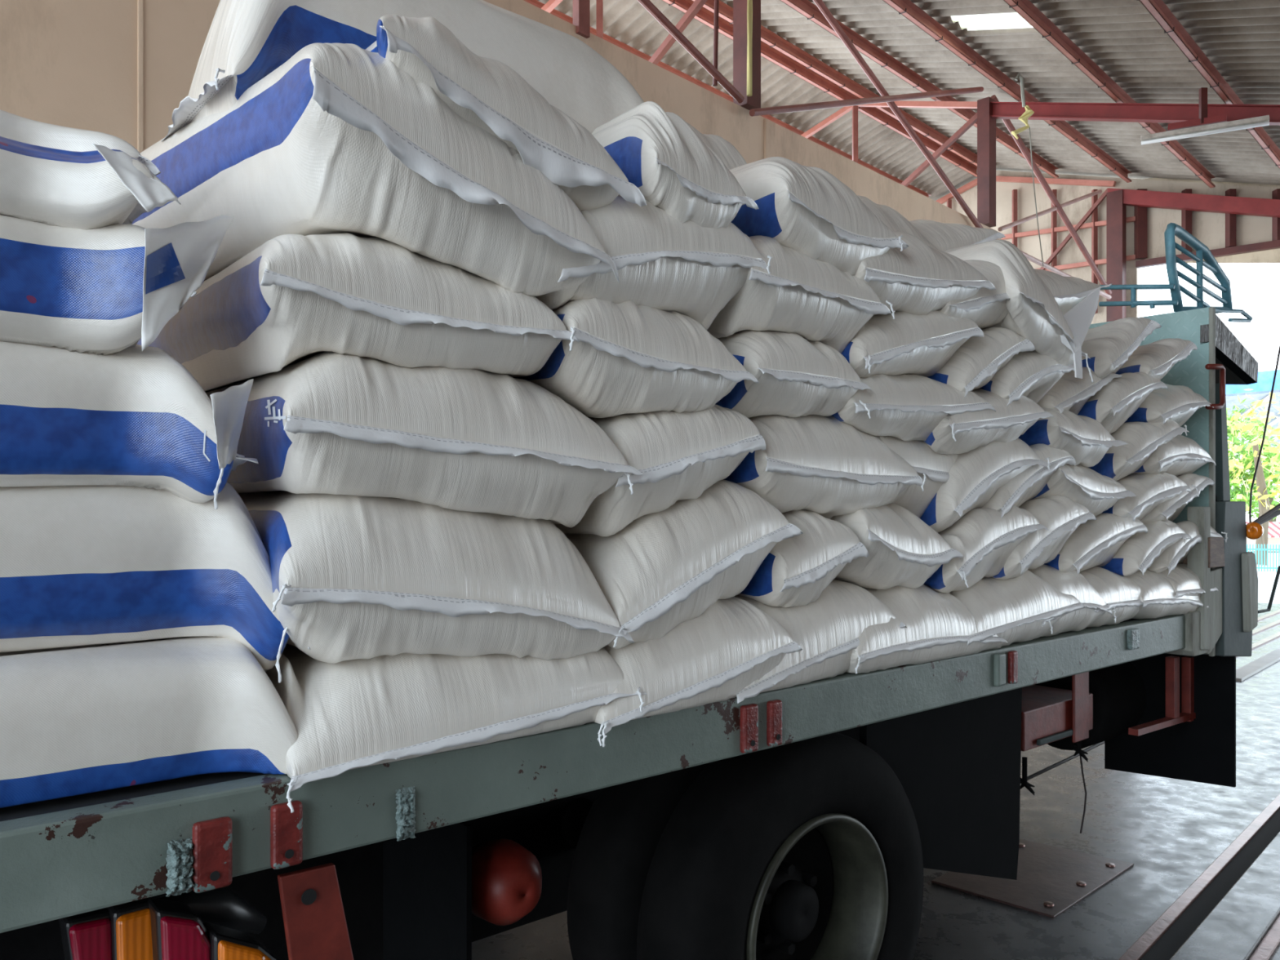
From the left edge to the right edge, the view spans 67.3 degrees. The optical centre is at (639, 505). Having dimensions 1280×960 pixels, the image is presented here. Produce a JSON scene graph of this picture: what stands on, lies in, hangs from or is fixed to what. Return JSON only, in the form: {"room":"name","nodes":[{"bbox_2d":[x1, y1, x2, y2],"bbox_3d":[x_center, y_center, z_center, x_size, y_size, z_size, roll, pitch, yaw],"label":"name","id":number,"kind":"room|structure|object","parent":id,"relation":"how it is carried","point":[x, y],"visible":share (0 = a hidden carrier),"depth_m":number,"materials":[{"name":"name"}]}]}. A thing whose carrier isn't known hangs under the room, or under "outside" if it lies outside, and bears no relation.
{"room":"warehouse loading bay","nodes":[
{"label":"warehouse loading bay","id":0,"kind":"room"},
{"bbox_2d":[0,0,1001,239],"bbox_3d":[-2.949,-0.935,3.861,0.200,4.470,20.500,0,0,44],"label":"wall","id":1,"kind":"structure","parent":0,"point":[73,64],"depth_m":4.44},
{"bbox_2d":[137,0,143,153],"bbox_3d":[-2.290,-0.930,4.404,0.022,4.460,0.023,0,0,44],"label":"trim","id":2,"kind":"structure","parent":1,"relation":"attached to","point":[140,2],"depth_m":4.40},
{"bbox_2d":[573,0,590,38],"bbox_3d":[-0.390,-3.455,6.390,0.060,0.670,0.100,0,0,44],"label":"post","id":3,"kind":"object","parent":1,"relation":"on","point":[581,8],"visible":1,"depth_m":6.36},
{"bbox_2d":[540,0,760,110],"bbox_3d":[3.327,-3.314,5.327,12.158,3.529,0.180,0,0,44],"label":"roof frame","id":4,"kind":"object","parent":1,"relation":"on","point":[740,6],"visible":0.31,"depth_m":7.67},
{"bbox_2d":[662,0,977,177],"bbox_3d":[-0.980,-5.139,8.378,0.077,0.142,17.950,0,0,44],"label":"beam","id":5,"kind":"structure","parent":4,"relation":"on","point":[704,15],"depth_m":11.67,"materials":[{"name":"red metal"}]},
{"bbox_2d":[691,0,977,166],"bbox_3d":[-0.821,-5.133,8.226,0.077,0.142,17.950,0,0,44],"label":"beam","id":6,"kind":"structure","parent":4,"relation":"on","point":[769,37],"depth_m":11.49,"materials":[{"name":"red metal"}]},
{"bbox_2d":[882,0,1131,182],"bbox_3d":[0.595,-4.545,6.870,0.077,0.142,17.950,0,0,44],"label":"roof beam","id":7,"kind":"structure","parent":4,"relation":"on","point":[906,8],"depth_m":10.04,"materials":[{"name":"red metal"}]},
{"bbox_2d":[1003,0,1215,187],"bbox_3d":[1.332,-4.239,6.165,0.077,0.142,17.950,0,0,44],"label":"roof beam","id":8,"kind":"structure","parent":4,"relation":"on","point":[1025,9],"depth_m":9.34,"materials":[{"name":"red metal"}]},
{"bbox_2d":[1137,0,1279,168],"bbox_3d":[2.047,-3.942,5.481,0.077,0.142,17.950,0,0,44],"label":"roof beam","id":9,"kind":"structure","parent":4,"relation":"on","point":[1159,11],"depth_m":8.54,"materials":[{"name":"red metal"}]},
{"bbox_2d":[636,0,744,103],"bbox_3d":[0.340,-3.391,7.067,0.060,0.476,1.332,0,0,44],"label":"brace","id":10,"kind":"object","parent":1,"relation":"attached to","point":[647,5],"visible":1,"depth_m":7.08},
{"bbox_2d":[524,0,930,197],"bbox_3d":[-1.558,-4.899,8.931,0.077,0.142,17.950,0,0,44],"label":"beam","id":11,"kind":"structure","parent":1,"relation":"attached to","point":[535,2],"depth_m":11.39,"materials":[{"name":"red metal"}]},
{"bbox_2d":[746,0,752,96],"bbox_3d":[0.867,-3.895,7.537,0.058,1.352,0.072,0,0,0],"label":"conduit pipe","id":12,"kind":"object","parent":1,"relation":"attached to","point":[749,4],"visible":1,"depth_m":7.52,"materials":[{"name":"yellow metal"}]},
{"bbox_2d":[764,118,775,158],"bbox_3d":[1.062,-0.930,7.900,0.030,4.460,0.129,0,0,44],"label":"trim","id":13,"kind":"structure","parent":1,"relation":"attached to","point":[769,126],"depth_m":7.88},
{"bbox_2d":[749,86,983,116],"bbox_3d":[2.284,-3.777,8.938,0.055,1.510,4.110,0,0,44],"label":"brace","id":14,"kind":"object","parent":1,"relation":"attached to","point":[828,104],"visible":1,"depth_m":8.53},
{"bbox_2d":[813,0,983,228],"bbox_3d":[2.623,-3.700,9.408,0.060,1.381,3.323,0,0,44],"label":"brace","id":15,"kind":"object","parent":1,"relation":"attached to","point":[820,5],"visible":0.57,"depth_m":9.21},
{"bbox_2d":[800,96,1279,227],"bbox_3d":[6.404,-3.314,8.542,12.158,3.529,0.180,0,0,44],"label":"roof frame","id":16,"kind":"object","parent":1,"relation":"on","point":[988,110],"visible":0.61,"depth_m":10.77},
{"bbox_2d":[780,0,1058,177],"bbox_3d":[-0.120,-4.842,7.555,0.077,0.142,17.950,0,0,44],"label":"beam","id":17,"kind":"structure","parent":16,"relation":"on","point":[806,8],"depth_m":10.65,"materials":[{"name":"red metal"}]},
{"bbox_2d":[1010,73,1044,266],"bbox_3d":[4.106,-3.558,10.173,0.342,2.053,0.129,0,0,11],"label":"rope","id":18,"kind":"object","parent":16,"relation":"hanging from","point":[1028,112],"visible":1,"depth_m":10.19,"materials":[{"name":"yellow"}]},
{"bbox_2d":[991,94,1111,294],"bbox_3d":[5.238,-3.787,12.095,3.318,1.807,0.070,0,0,-43],"label":"brace","id":19,"kind":"object","parent":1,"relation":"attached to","point":[1007,122],"visible":0.84,"depth_m":12.03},
{"bbox_2d":[537,0,977,200],"bbox_3d":[-1.169,-5.082,8.939,1.250,0.426,18.500,0,0,44],"label":"ceiling","id":20,"kind":"structure","parent":0,"point":[628,22],"depth_m":11.88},
{"bbox_2d":[471,602,1279,959],"bbox_3d":[0.165,1.350,0.534,18.500,0.100,29.000,0,0,44],"label":"floor","id":21,"kind":"structure","parent":0,"point":[1171,830],"depth_m":3.69,"materials":[{"name":"concrete"}]},
{"bbox_2d":[0,222,1279,959],"bbox_3d":[0.310,0.196,3.257,5.874,2.306,2.320,0,0,-40],"label":"flatbed truck","id":22,"kind":"object","parent":21,"relation":"on","point":[805,821],"visible":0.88,"depth_m":2.08,"materials":[{"name":"green paint"}]},
{"bbox_2d":[58,907,112,959],"bbox_3d":[-0.707,0.574,1.230,0.079,0.117,0.080,0,0,0],"label":"tail lamp","id":23,"kind":"object","parent":22,"relation":"attached to","point":[88,935],"depth_m":1.20,"materials":[{"name":"red"}]},
{"bbox_2d":[106,897,152,959],"bbox_3d":[-0.656,0.576,1.246,0.079,0.133,0.081,0,0,0],"label":"tail lamp","id":24,"kind":"object","parent":22,"relation":"attached to","point":[129,925],"depth_m":1.22,"materials":[{"name":"orange"}]},
{"bbox_2d":[0,635,297,808],"bbox_3d":[-0.947,0.272,1.127,1.012,0.228,0.544,0,0,-40],"label":"sack","id":25,"kind":"object","parent":22,"relation":"on","point":[78,720],"visible":0.75,"depth_m":1.16,"materials":[{"name":"white"}]},
{"bbox_2d":[0,481,310,682],"bbox_3d":[-0.985,0.085,1.151,1.008,0.288,0.554,0,0,-40],"label":"sack","id":26,"kind":"object","parent":25,"relation":"on","point":[86,565],"visible":0.77,"depth_m":1.20,"materials":[{"name":"white"}]},
{"bbox_2d":[0,341,257,509],"bbox_3d":[-1.035,-0.110,1.102,1.015,0.238,0.565,0,0,-40],"label":"sack","id":27,"kind":"object","parent":26,"relation":"on","point":[131,416],"visible":0.88,"depth_m":1.18,"materials":[{"name":"white"}]},
{"bbox_2d":[0,213,233,355],"bbox_3d":[-1.060,-0.280,1.057,1.062,0.210,0.590,0,0,-41],"label":"sack","id":28,"kind":"object","parent":27,"relation":"on","point":[104,291],"visible":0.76,"depth_m":1.15,"materials":[{"name":"white fabric"}]},
{"bbox_2d":[0,136,180,229],"bbox_3d":[-1.109,-0.421,1.035,1.010,0.192,0.561,0,0,-41],"label":"sack","id":29,"kind":"object","parent":28,"relation":"on","point":[104,186],"visible":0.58,"depth_m":1.14,"materials":[{"name":"white fabric"}]},
{"bbox_2d":[0,109,160,175],"bbox_3d":[-1.173,-0.517,1.130,1.009,0.211,0.544,0,0,-40],"label":"sack","id":30,"kind":"object","parent":29,"relation":"on","point":[12,126],"visible":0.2,"depth_m":1.22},
{"bbox_2d":[147,897,210,959],"bbox_3d":[-0.595,0.585,1.246,0.089,0.154,0.088,0,0,0],"label":"tail lamp","id":31,"kind":"object","parent":22,"relation":"attached to","point":[176,931],"depth_m":1.22,"materials":[{"name":"red"}]},
{"bbox_2d":[203,921,276,959],"bbox_3d":[-0.529,0.624,1.278,0.089,0.148,0.060,0,0,-40],"label":"tail lamp","id":32,"kind":"object","parent":22,"relation":"attached to","point":[222,940],"depth_m":1.25,"materials":[{"name":"orange"}]},
{"bbox_2d":[265,644,646,813],"bbox_3d":[-0.487,0.269,1.690,0.578,0.209,0.889,0,0,-40],"label":"sack","id":33,"kind":"object","parent":22,"relation":"on","point":[346,715],"visible":0.37,"depth_m":1.33,"materials":[{"name":"white"}]},
{"bbox_2d":[237,490,635,663],"bbox_3d":[-0.506,0.099,1.667,0.564,0.278,0.881,0,0,-40],"label":"sack","id":34,"kind":"object","parent":33,"relation":"on","point":[354,577],"visible":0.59,"depth_m":1.32,"materials":[{"name":"white"}]},
{"bbox_2d":[205,351,642,527],"bbox_3d":[-0.494,-0.096,1.669,0.560,0.265,0.883,0,0,-40],"label":"sack","id":35,"kind":"object","parent":34,"relation":"on","point":[468,440],"visible":0.7,"depth_m":1.32,"materials":[{"name":"white"}]},
{"bbox_2d":[136,232,578,391],"bbox_3d":[-0.548,-0.281,1.637,0.472,0.216,0.887,0,0,-39],"label":"sack","id":36,"kind":"object","parent":35,"relation":"on","point":[292,299],"visible":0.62,"depth_m":1.31,"materials":[{"name":"white"}]},
{"bbox_2d":[132,42,619,310],"bbox_3d":[-0.507,-0.474,1.609,0.879,0.333,0.489,0,0,44],"label":"sack","id":37,"kind":"object","parent":36,"relation":"on","point":[338,138],"visible":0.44,"depth_m":1.32,"materials":[{"name":"fabric"}]},
{"bbox_2d":[365,14,646,210],"bbox_3d":[-0.443,-0.586,1.726,0.451,0.292,0.910,0,0,-40],"label":"sack","id":38,"kind":"object","parent":37,"relation":"on","point":[487,93],"visible":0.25,"depth_m":1.42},
{"bbox_2d":[161,0,644,142],"bbox_3d":[-0.367,-0.722,1.703,0.832,0.431,0.306,0,0,-40],"label":"sack","id":39,"kind":"object","parent":38,"relation":"on","point":[246,41],"visible":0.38,"depth_m":1.53,"materials":[{"name":"white"}]},
{"bbox_2d":[594,596,802,746],"bbox_3d":[-0.166,0.260,1.948,0.476,0.217,0.882,0,0,-41],"label":"sack","id":40,"kind":"object","parent":22,"relation":"on","point":[710,657],"visible":0.31,"depth_m":1.64,"materials":[{"name":"white"}]},
{"bbox_2d":[564,480,803,648],"bbox_3d":[-0.151,0.093,1.970,0.441,0.298,0.883,0,0,-40],"label":"sack","id":41,"kind":"object","parent":40,"relation":"on","point":[663,571],"visible":0.31,"depth_m":1.64,"materials":[{"name":"white"}]},
{"bbox_2d":[554,404,765,536],"bbox_3d":[-0.180,-0.076,1.942,0.348,0.258,0.894,0,0,-41],"label":"sack","id":42,"kind":"object","parent":41,"relation":"on","point":[678,456],"visible":0.36,"depth_m":1.61,"materials":[{"name":"white"}]},
{"bbox_2d":[514,297,759,417],"bbox_3d":[-0.226,-0.252,1.895,0.399,0.236,0.880,0,0,-40],"label":"sack","id":43,"kind":"object","parent":42,"relation":"on","point":[628,357],"visible":0.42,"depth_m":1.56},
{"bbox_2d":[557,195,772,329],"bbox_3d":[-0.215,-0.420,1.911,0.464,0.260,0.887,0,0,-40],"label":"sack","id":44,"kind":"object","parent":43,"relation":"on","point":[663,262],"visible":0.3,"depth_m":1.59,"materials":[{"name":"white"}]},
{"bbox_2d":[591,101,759,228],"bbox_3d":[-0.164,-0.593,1.946,0.234,0.244,0.879,0,0,-40],"label":"sack","id":45,"kind":"object","parent":44,"relation":"on","point":[655,149],"visible":0.38,"depth_m":1.63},
{"bbox_2d":[733,579,906,703],"bbox_3d":[0.081,0.244,2.181,0.509,0.206,0.876,0,0,-41],"label":"sack","id":46,"kind":"object","parent":22,"relation":"on","point":[827,629],"visible":0.18,"depth_m":1.87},
{"bbox_2d":[737,509,868,608],"bbox_3d":[0.081,0.102,2.165,0.247,0.213,0.877,0,0,-40],"label":"sack","id":47,"kind":"object","parent":46,"relation":"on","point":[797,570],"visible":0.25,"depth_m":1.83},
{"bbox_2d":[722,414,926,519],"bbox_3d":[0.147,-0.081,2.232,0.503,0.274,0.883,0,0,-39],"label":"sack","id":48,"kind":"object","parent":47,"relation":"on","point":[826,466],"visible":0.34,"depth_m":1.88,"materials":[{"name":"white"}]},
{"bbox_2d":[715,329,871,417],"bbox_3d":[0.059,-0.257,2.145,0.328,0.214,0.882,0,0,-40],"label":"sack","id":49,"kind":"object","parent":48,"relation":"on","point":[797,376],"visible":0.35,"depth_m":1.81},
{"bbox_2d":[706,235,895,353],"bbox_3d":[0.078,-0.403,2.149,0.406,0.230,0.892,0,0,-40],"label":"sack","id":50,"kind":"object","parent":49,"relation":"on","point":[811,299],"visible":0.26,"depth_m":1.82,"materials":[{"name":"white"}]},
{"bbox_2d":[728,156,908,275],"bbox_3d":[0.133,-0.570,2.203,0.363,0.274,0.883,0,0,-40],"label":"sack","id":51,"kind":"object","parent":50,"relation":"on","point":[808,211],"visible":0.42,"depth_m":1.86,"materials":[{"name":"white"}]},
{"bbox_2d":[686,122,746,169],"bbox_3d":[-0.127,-0.741,2.417,0.392,0.286,0.860,0,0,-40],"label":"sack","id":52,"kind":"object","parent":51,"relation":"on","point":[731,157],"visible":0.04,"depth_m":2.19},
{"bbox_2d":[846,584,1007,674],"bbox_3d":[0.360,0.249,2.396,0.562,0.184,0.878,0,0,-40],"label":"sack","id":53,"kind":"object","parent":22,"relation":"on","point":[939,625],"visible":0.39,"depth_m":2.06,"materials":[{"name":"white"}]},
{"bbox_2d":[831,502,963,589],"bbox_3d":[0.304,0.084,2.350,0.328,0.228,0.881,0,0,-40],"label":"sack","id":54,"kind":"object","parent":53,"relation":"on","point":[903,549],"visible":0.32,"depth_m":2.02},
{"bbox_2d":[875,435,958,518],"bbox_3d":[0.360,-0.054,2.463,0.482,0.278,0.878,0,0,-40],"label":"sack","id":55,"kind":"object","parent":54,"relation":"on","point":[936,467],"visible":0.09,"depth_m":2.16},
{"bbox_2d":[831,373,995,440],"bbox_3d":[0.341,-0.224,2.378,0.516,0.167,0.896,0,0,-41],"label":"sack","id":56,"kind":"object","parent":55,"relation":"on","point":[903,406],"visible":0.37,"depth_m":2.04,"materials":[{"name":"white"}]},
{"bbox_2d":[841,310,983,377],"bbox_3d":[0.343,-0.357,2.386,0.456,0.207,0.885,0,0,-40],"label":"sack","id":57,"kind":"object","parent":56,"relation":"on","point":[922,344],"visible":0.32,"depth_m":2.05,"materials":[{"name":"white"}]},
{"bbox_2d":[854,231,995,315],"bbox_3d":[0.356,-0.508,2.389,0.485,0.220,0.881,0,0,-40],"label":"sack","id":58,"kind":"object","parent":57,"relation":"on","point":[921,278],"visible":0.22,"depth_m":2.07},
{"bbox_2d":[857,195,937,249],"bbox_3d":[0.333,-0.664,2.648,0.428,0.241,0.860,0,0,-40],"label":"sack","id":59,"kind":"object","parent":58,"relation":"on","point":[892,219],"visible":0.06,"depth_m":2.40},
{"bbox_2d":[909,219,1005,251],"bbox_3d":[0.543,-0.699,2.864,0.534,0.214,0.881,0,0,-40],"label":"sack","id":60,"kind":"object","parent":59,"relation":"on","point":[944,236],"visible":0.15,"depth_m":2.61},
{"bbox_2d":[923,504,1048,593],"bbox_3d":[0.572,0.112,2.568,0.394,0.238,0.891,0,0,-41],"label":"sack","id":61,"kind":"object","parent":53,"relation":"on","point":[985,540],"visible":0.3,"depth_m":2.23,"materials":[{"name":"white"}]},
{"bbox_2d":[920,437,1050,533],"bbox_3d":[0.589,-0.049,2.602,0.416,0.266,0.888,0,0,-39],"label":"sack","id":62,"kind":"object","parent":61,"relation":"on","point":[976,474],"visible":0.23,"depth_m":2.23,"materials":[{"name":"white"}]},
{"bbox_2d":[924,388,1054,454],"bbox_3d":[0.565,-0.206,2.560,0.452,0.183,0.883,0,0,-41],"label":"sack","id":63,"kind":"object","parent":62,"relation":"on","point":[967,431],"visible":0.37,"depth_m":2.23,"materials":[{"name":"white"}]},
{"bbox_2d":[928,327,1035,396],"bbox_3d":[0.567,-0.335,2.579,0.298,0.204,0.878,0,0,-40],"label":"sack","id":64,"kind":"object","parent":63,"relation":"on","point":[976,361],"visible":0.23,"depth_m":2.24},
{"bbox_2d":[937,259,1009,328],"bbox_3d":[0.574,-0.498,2.587,0.427,0.229,0.884,0,0,-40],"label":"sack","id":65,"kind":"object","parent":64,"relation":"on","point":[987,308],"visible":0.12,"depth_m":2.27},
{"bbox_2d":[979,350,1074,406],"bbox_3d":[0.736,-0.330,2.711,0.373,0.213,0.876,0,0,-40],"label":"sack","id":66,"kind":"object","parent":63,"relation":"on","point":[1031,375],"visible":0.17,"depth_m":2.35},
{"bbox_2d":[944,240,1100,382],"bbox_3d":[0.846,-0.492,2.752,0.582,0.369,0.903,0,0,-39],"label":"sack","id":67,"kind":"object","parent":66,"relation":"on","point":[1034,313],"visible":0.34,"depth_m":2.36,"materials":[{"name":"white"}]},
{"bbox_2d":[1033,268,1111,315],"bbox_3d":[0.888,-0.616,3.059,0.722,0.212,0.888,0,0,-40],"label":"sack","id":68,"kind":"object","parent":67,"relation":"on","point":[1068,292],"visible":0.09,"depth_m":2.85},
{"bbox_2d":[949,569,1084,650],"bbox_3d":[0.670,0.244,2.657,0.560,0.195,0.874,0,0,-40],"label":"sack","id":69,"kind":"object","parent":22,"relation":"on","point":[1015,610],"visible":0.23,"depth_m":2.33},
{"bbox_2d":[1027,564,1116,636],"bbox_3d":[0.875,0.244,2.829,0.400,0.195,0.891,0,0,-40],"label":"sack","id":70,"kind":"object","parent":22,"relation":"on","point":[1072,583],"visible":0.23,"depth_m":2.53,"materials":[{"name":"white"}]},
{"bbox_2d":[992,494,1096,579],"bbox_3d":[0.779,0.089,2.741,0.387,0.234,0.882,0,0,-40],"label":"sack","id":71,"kind":"object","parent":70,"relation":"on","point":[1060,514],"visible":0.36,"depth_m":2.42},
{"bbox_2d":[982,443,1075,518],"bbox_3d":[0.719,-0.044,2.717,0.377,0.232,0.874,0,0,-40],"label":"sack","id":72,"kind":"object","parent":71,"relation":"on","point":[1025,486],"visible":0.21,"depth_m":2.38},
{"bbox_2d":[1079,566,1143,627],"bbox_3d":[1.080,0.255,3.019,0.379,0.173,0.874,0,0,-40],"label":"sack","id":73,"kind":"object","parent":22,"relation":"on","point":[1121,593],"visible":0.2,"depth_m":2.70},
{"bbox_2d":[1044,512,1147,573],"bbox_3d":[1.027,0.124,2.976,0.457,0.204,0.878,0,0,-40],"label":"sack","id":74,"kind":"object","parent":73,"relation":"on","point":[1094,543],"visible":0.37,"depth_m":2.63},
{"bbox_2d":[1026,463,1136,515],"bbox_3d":[0.955,-0.032,2.904,0.406,0.213,0.884,0,0,-40],"label":"sack","id":75,"kind":"object","parent":74,"relation":"on","point":[1084,486],"visible":0.26,"depth_m":2.56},
{"bbox_2d":[1018,407,1127,467],"bbox_3d":[0.913,-0.187,2.851,0.353,0.169,0.886,0,0,-40],"label":"sack","id":76,"kind":"object","parent":75,"relation":"on","point":[1085,438],"visible":0.28,"depth_m":2.51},
{"bbox_2d":[1036,366,1122,414],"bbox_3d":[0.939,-0.283,2.935,0.358,0.211,0.884,0,0,-40],"label":"sack","id":77,"kind":"object","parent":76,"relation":"on","point":[1069,393],"visible":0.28,"depth_m":2.60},
{"bbox_2d":[1126,569,1209,619],"bbox_3d":[1.347,0.261,3.235,0.480,0.162,0.872,0,0,-40],"label":"sack","id":78,"kind":"object","parent":22,"relation":"on","point":[1157,594],"visible":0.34,"depth_m":2.86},
{"bbox_2d":[1098,520,1193,576],"bbox_3d":[1.284,0.144,3.172,0.368,0.201,0.884,0,0,-40],"label":"sack","id":79,"kind":"object","parent":78,"relation":"on","point":[1140,551],"visible":0.28,"depth_m":2.81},
{"bbox_2d":[1101,472,1199,520],"bbox_3d":[1.271,-0.001,3.160,0.439,0.206,0.892,0,0,-39],"label":"sack","id":80,"kind":"object","parent":79,"relation":"on","point":[1150,490],"visible":0.23,"depth_m":2.82,"materials":[{"name":"white"}]},
{"bbox_2d":[1088,419,1188,480],"bbox_3d":[1.241,-0.150,3.140,0.396,0.234,0.886,0,0,-40],"label":"sack","id":81,"kind":"object","parent":80,"relation":"on","point":[1142,439],"visible":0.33,"depth_m":2.79,"materials":[{"name":"white"}]},
{"bbox_2d":[1077,371,1168,434],"bbox_3d":[1.147,-0.273,3.065,0.350,0.240,0.876,0,0,-40],"label":"sack","id":82,"kind":"object","parent":81,"relation":"on","point":[1117,401],"visible":0.31,"depth_m":2.71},
{"bbox_2d":[1081,316,1161,378],"bbox_3d":[1.120,-0.439,3.034,0.280,0.219,0.884,0,0,-40],"label":"sack","id":83,"kind":"object","parent":82,"relation":"on","point":[1108,346],"visible":0.34,"depth_m":2.71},
{"bbox_2d":[1161,563,1218,598],"bbox_3d":[1.467,0.259,3.329,0.327,0.162,0.874,0,0,-40],"label":"sack","id":84,"kind":"object","parent":22,"relation":"on","point":[1184,580],"visible":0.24,"depth_m":2.98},
{"bbox_2d":[1146,520,1227,576],"bbox_3d":[1.468,0.149,3.330,0.416,0.200,0.890,0,0,-39],"label":"sack","id":85,"kind":"object","parent":84,"relation":"on","point":[1176,553],"visible":0.2,"depth_m":2.94,"materials":[{"name":"white"}]},
{"bbox_2d":[1141,473,1214,523],"bbox_3d":[1.413,0.004,3.296,0.386,0.212,0.882,0,0,-41],"label":"sack","id":86,"kind":"object","parent":85,"relation":"on","point":[1170,509],"visible":0.18,"depth_m":2.97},
{"bbox_2d":[1132,435,1216,476],"bbox_3d":[1.418,-0.151,3.296,0.437,0.192,0.875,0,0,-40],"label":"sack","id":87,"kind":"object","parent":86,"relation":"on","point":[1180,455],"visible":0.2,"depth_m":2.96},
{"bbox_2d":[1124,383,1213,426],"bbox_3d":[1.417,-0.301,3.292,0.385,0.175,0.883,0,0,-40],"label":"sack","id":88,"kind":"object","parent":87,"relation":"on","point":[1177,403],"visible":0.28,"depth_m":2.93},
{"bbox_2d":[1115,337,1197,379],"bbox_3d":[1.327,-0.406,3.219,0.324,0.231,0.879,0,0,-41],"label":"sack","id":89,"kind":"object","parent":88,"relation":"on","point":[1157,358],"visible":0.27,"depth_m":2.89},
{"bbox_2d":[1206,306,1252,322],"bbox_3d":[2.051,-0.665,3.338,0.397,0.056,0.014,0,0,-40],"label":"hook","id":90,"kind":"object","parent":22,"relation":"attached to","point":[1249,318],"depth_m":3.37,"materials":[{"name":"blue paint"}]},
{"bbox_2d":[1245,503,1279,526],"bbox_3d":[2.236,0.030,3.429,0.430,0.104,0.016,0,0,-40],"label":"mirror","id":91,"kind":"object","parent":22,"relation":"attached to","point":[1274,512],"depth_m":3.40,"materials":[{"name":"metal"}]},
{"bbox_2d":[931,839,1133,918],"bbox_3d":[1.394,1.293,3.392,0.680,0.014,0.414,0,0,-43],"label":"floor plate","id":92,"kind":"object","parent":21,"relation":"on","point":[1051,880],"visible":0.95,"depth_m":3.31,"materials":[{"name":"metal"}]},
{"bbox_2d":[1106,187,1279,321],"bbox_3d":[10.024,-1.586,10.339,9.414,5.771,0.160,0,0,44],"label":"steel frame","id":93,"kind":"structure","parent":21,"relation":"on","point":[1117,200],"depth_m":13.35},
{"bbox_2d":[1118,793,1279,959],"bbox_3d":[4.296,1.289,5.578,0.305,0.022,14.000,0,0,44],"label":"rail","id":94,"kind":"object","parent":21,"relation":"on","point":[1231,911],"visible":1,"depth_m":3.04,"materials":[{"name":"metal"}]},
{"bbox_2d":[1235,609,1279,681],"bbox_3d":[6.365,1.290,9.688,0.800,0.020,6.400,0,0,44],"label":"floor grating","id":95,"kind":"structure","parent":21,"relation":"on","point":[1257,665],"depth_m":8.07,"materials":[{"name":"metal"}]},
{"bbox_2d":[720,0,1279,185],"bbox_3d":[3.401,-3.560,4.566,11.400,3.471,18.500,0,0,44],"label":"ceiling","id":96,"kind":"structure","parent":0,"point":[1241,38],"depth_m":9.79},
{"bbox_2d":[951,12,1033,30],"bbox_3d":[3.302,-4.491,8.894,0.872,0.314,0.560,0,0,44],"label":"skylight panel","id":97,"kind":"object","parent":96,"relation":"attached to","point":[999,20],"visible":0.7,"depth_m":8.95,"materials":[{"name":"white"}]},
{"bbox_2d":[1140,87,1269,145],"bbox_3d":[5.390,-3.755,9.200,1.060,0.469,0.090,0,0,35],"label":"lamp","id":98,"kind":"object","parent":96,"relation":"hanging from","point":[1203,126],"visible":1,"depth_m":9.18,"materials":[{"name":"white"}]},
{"bbox_2d":[938,169,1279,324],"bbox_3d":[9.263,-1.962,11.379,12.350,6.525,0.050,0,0,44],"label":"wall","id":99,"kind":"structure","parent":0,"point":[1209,228],"depth_m":13.81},
{"bbox_2d":[995,176,1115,186],"bbox_3d":[6.106,-4.811,14.268,1.784,0.558,0.070,0,0,44],"label":"wall rail","id":100,"kind":"object","parent":99,"relation":"attached to","point":[998,179],"visible":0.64,"depth_m":14.14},
{"bbox_2d":[1001,216,1135,239],"bbox_3d":[6.240,-4.067,14.139,1.993,0.172,0.060,0,0,44],"label":"wall rail","id":101,"kind":"object","parent":99,"relation":"attached to","point":[1132,219],"visible":0.64,"depth_m":14.20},
{"bbox_2d":[1091,189,1097,313],"bbox_3d":[6.548,-3.653,13.845,0.060,1.776,0.060,0,0,0],"label":"stud","id":102,"kind":"object","parent":99,"relation":"attached to","point":[1094,198],"visible":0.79,"depth_m":13.81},
{"bbox_2d":[1133,188,1146,259],"bbox_3d":[6.990,-3.923,13.422,0.130,0.959,0.100,0,0,0],"label":"stud","id":103,"kind":"object","parent":99,"relation":"attached to","point":[1140,212],"visible":0.86,"depth_m":13.37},
{"bbox_2d":[1135,240,1279,268],"bbox_3d":[8.002,-3.344,12.454,2.906,0.140,0.090,0,0,44],"label":"wall rail","id":104,"kind":"object","parent":99,"relation":"attached to","point":[1270,245],"visible":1,"depth_m":12.66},
{"bbox_2d":[1225,188,1235,247],"bbox_3d":[7.782,-3.779,12.665,0.085,0.750,0.100,0,0,0],"label":"stud","id":105,"kind":"object","parent":99,"relation":"attached to","point":[1230,219],"visible":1,"depth_m":12.62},
{"bbox_2d":[1225,369,1279,498],"bbox_3d":[28.599,-2.329,47.961,10.194,7.257,18.322,0,0,12],"label":"sky","id":106,"kind":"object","parent":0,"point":[1260,390],"visible":0.03,"depth_m":41.79,"materials":[{"name":"white"}]},
{"bbox_2d":[1253,551,1279,604],"bbox_3d":[29.074,1.370,44.844,124.102,0.100,123.326,0,0,0],"label":"ground","id":107,"kind":"structure","parent":0,"point":[1266,579],"depth_m":16.29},
{"bbox_2d":[1226,395,1279,513],"bbox_3d":[14.596,-0.718,23.944,2.883,4.059,3.083,0,0,0],"label":"tree","id":108,"kind":"object","parent":107,"relation":"on","point":[1255,431],"visible":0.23,"depth_m":23.24,"materials":[{"name":"green plant"}]},
{"bbox_2d":[1226,388,1279,565],"bbox_3d":[13.603,-0.640,20.949,1.736,3.901,1.656,0,0,-21],"label":"tree","id":109,"kind":"object","parent":107,"relation":"on","point":[1261,495],"visible":0.89,"depth_m":20.96,"materials":[{"name":"green plant"}]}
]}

